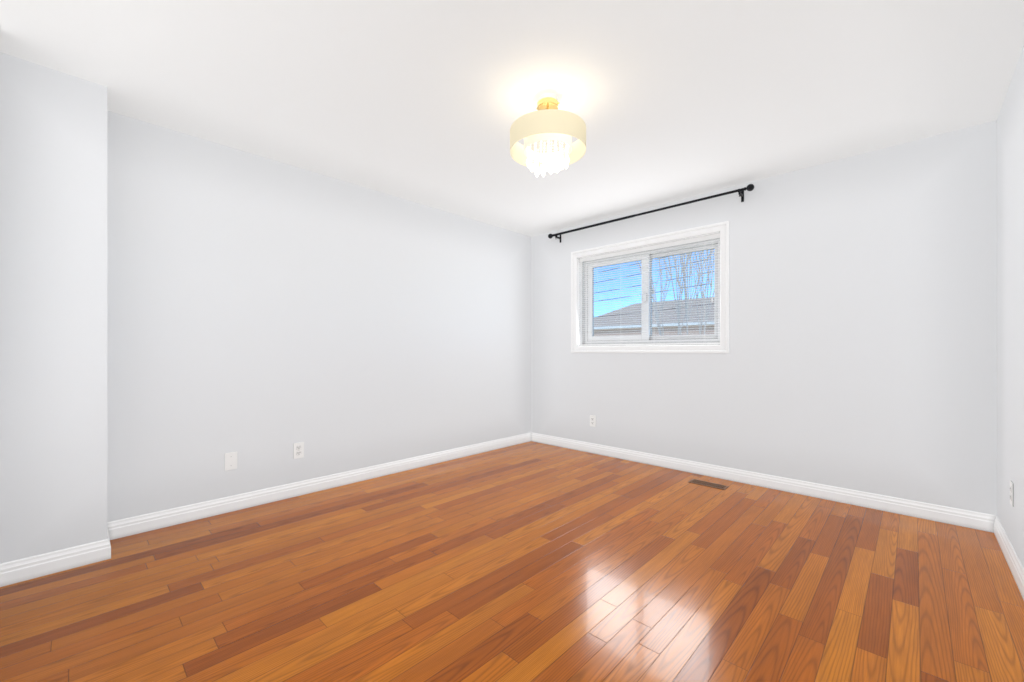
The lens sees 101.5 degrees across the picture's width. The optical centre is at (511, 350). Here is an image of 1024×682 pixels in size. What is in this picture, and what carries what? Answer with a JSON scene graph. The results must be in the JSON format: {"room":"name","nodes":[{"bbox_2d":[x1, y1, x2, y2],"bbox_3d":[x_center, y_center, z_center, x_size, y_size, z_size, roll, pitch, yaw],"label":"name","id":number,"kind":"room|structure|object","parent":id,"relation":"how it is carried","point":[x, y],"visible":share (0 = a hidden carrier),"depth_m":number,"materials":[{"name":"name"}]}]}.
{"room":"empty bedroom","nodes":[
{"label":"empty bedroom","id":0,"kind":"room"},
{"bbox_2d":[0,52,106,563],"bbox_3d":[-2.353,-0.146,2.109,0.293,2.440,0.441,0,0,44],"label":"wall","id":1,"kind":"structure","parent":0,"point":[53,309],"depth_m":2.03,"materials":[{"name":"paint"}]},
{"bbox_2d":[0,532,115,586],"bbox_3d":[-2.228,1.023,2.019,0.013,0.102,0.424,0,0,44],"label":"baseboard","id":2,"kind":"structure","parent":1,"relation":"attached to","point":[24,569],"depth_m":2.03,"materials":[{"name":"paint"}]},
{"bbox_2d":[107,111,530,521],"bbox_3d":[-1.263,-0.146,3.599,0.200,2.440,4.500,0,0,44],"label":"wall","id":3,"kind":"structure","parent":0,"point":[264,314],"depth_m":3.04,"materials":[{"name":"paint"}]},
{"bbox_2d":[225,452,236,470],"bbox_3d":[-1.883,0.737,2.805,0.007,0.116,0.072,0,0,44],"label":"electrical outlet plate","id":4,"kind":"object","parent":3,"relation":"attached to","point":[230,460],"visible":1,"depth_m":2.80,"materials":[{"name":"white plastic"}]},
{"bbox_2d":[293,442,303,458],"bbox_3d":[-1.586,0.739,3.113,0.008,0.116,0.072,0,0,44],"label":"outlet","id":5,"kind":"object","parent":3,"relation":"attached to","point":[298,450],"visible":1,"depth_m":3.11,"materials":[{"name":"white plastic"}]},
{"bbox_2d":[107,432,531,538],"bbox_3d":[-1.034,1.023,3.684,0.013,0.102,3.659,0,0,44],"label":"baseboard","id":6,"kind":"structure","parent":3,"relation":"attached to","point":[129,526],"depth_m":3.04,"materials":[{"name":"paint"}]},
{"bbox_2d":[0,441,1023,681],"bbox_3d":[0.128,1.134,2.263,4.058,0.120,4.500,0,0,44],"label":"floor","id":7,"kind":"structure","parent":0,"point":[531,561],"depth_m":1.87,"materials":[{"name":"brown wood"}]},
{"bbox_2d":[688,479,728,489],"bbox_3d":[1.579,1.072,3.368,0.280,0.004,0.115,0,0,44],"label":"floor vent","id":8,"kind":"object","parent":7,"relation":"in","point":[709,484],"visible":1,"depth_m":3.36,"materials":[{"name":"brown metal"}]},
{"bbox_2d":[0,0,1023,236],"bbox_3d":[0.128,-1.426,2.263,4.058,0.120,4.500,0,0,44],"label":"ceiling","id":9,"kind":"structure","parent":0,"point":[427,102],"depth_m":2.11,"materials":[{"name":"paint"}]},
{"bbox_2d":[510,93,585,176],"bbox_3d":[0.193,-1.162,2.261,0.409,0.407,0.409,0,0,44],"label":"drum chandelier","id":10,"kind":"object","parent":9,"relation":"hanging from","point":[547,130],"visible":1,"depth_m":2.19,"materials":[{"name":"white fabric"}]},
{"bbox_2d":[531,120,996,514],"bbox_3d":[1.617,-0.146,3.814,3.658,2.440,0.200,0,0,44],"label":"wall","id":11,"kind":"structure","parent":0,"point":[861,355],"depth_m":3.01,"materials":[{"name":"paint"}]},
{"bbox_2d":[590,415,595,426],"bbox_3d":[0.849,0.737,4.407,0.072,0.116,0.008,0,0,44],"label":"outlet","id":12,"kind":"object","parent":11,"relation":"attached to","point":[592,421],"visible":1,"depth_m":4.40,"materials":[{"name":"white plastic"}]},
{"bbox_2d":[571,221,728,352],"bbox_3d":[1.292,-0.531,4.101,1.600,1.100,0.206,0,0,44],"label":"window","id":13,"kind":"structure","parent":11,"relation":"in","point":[578,293],"depth_m":4.07,"materials":[{"name":"paint"}]},
{"bbox_2d":[579,233,719,345],"bbox_3d":[1.261,-0.532,4.070,1.444,0.945,0.042,0,0,44],"label":"window blinds","id":14,"kind":"object","parent":13,"relation":"attached to","point":[680,242],"visible":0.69,"depth_m":4.00,"materials":[{"name":"white plastic"}]},
{"bbox_2d":[548,184,753,242],"bbox_3d":[1.176,-1.268,4.021,2.065,0.100,0.112,0,0,44],"label":"curtain rod","id":15,"kind":"object","parent":11,"relation":"attached to","point":[749,187],"visible":1,"depth_m":3.79,"materials":[{"name":"black metal"}]},
{"bbox_2d":[532,433,987,530],"bbox_3d":[1.544,1.023,3.736,3.600,0.102,0.013,0,0,44],"label":"baseboard","id":16,"kind":"structure","parent":11,"relation":"attached to","point":[944,514],"depth_m":3.15,"materials":[{"name":"paint"}]},
{"bbox_2d":[997,46,1023,567],"bbox_3d":[1.520,-0.146,0.927,0.200,2.440,4.500,0,0,44],"label":"wall","id":17,"kind":"structure","parent":0,"point":[1010,292],"depth_m":2.11,"materials":[{"name":"paint"}]},
{"bbox_2d":[988,514,1023,599],"bbox_3d":[1.442,1.023,1.001,0.013,0.102,4.100,0,0,44],"label":"baseboard","id":18,"kind":"structure","parent":17,"relation":"attached to","point":[995,526],"depth_m":2.12,"materials":[{"name":"paint"}]},
{"bbox_2d":[1010,481,1013,506],"bbox_3d":[2.486,0.709,2.083,0.008,0.116,0.072,0,0,44],"label":"outlet","id":19,"kind":"object","parent":17,"relation":"attached to","point":[1012,493],"visible":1,"depth_m":2.07,"materials":[{"name":"white plastic"}]},
{"label":"outside","id":20,"kind":"structure","parent":0,"visible":0},
{"bbox_3d":[31.744,4.174,37.827,120.000,0.200,89.000,0,0,44],"label":"ground","id":21,"kind":"structure","parent":20,"visible":0},
{"bbox_2d":[594,297,713,335],"bbox_3d":[13.662,0.099,30.582,18.450,7.950,8.400,0,0,44],"label":"house","id":22,"kind":"structure","parent":21,"relation":"on","point":[635,324],"depth_m":29.89,"materials":[{"name":"beige"}]},
{"bbox_2d":[596,256,713,316],"bbox_3d":[5.686,-1.126,23.684,0.572,10.400,45.073,0,0,-32],"label":"powerlines","id":23,"kind":"object","parent":21,"relation":"on","point":[640,285],"depth_m":22.37,"materials":[{"name":"brown"}]},
{"bbox_2d":[635,249,713,334],"bbox_3d":[4.784,-0.897,8.813,5.186,9.944,4.233,0,0,44],"label":"tree","id":24,"kind":"object","parent":21,"relation":"on","point":[687,307],"depth_m":9.26,"materials":[{"name":"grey plant"}]}
]}

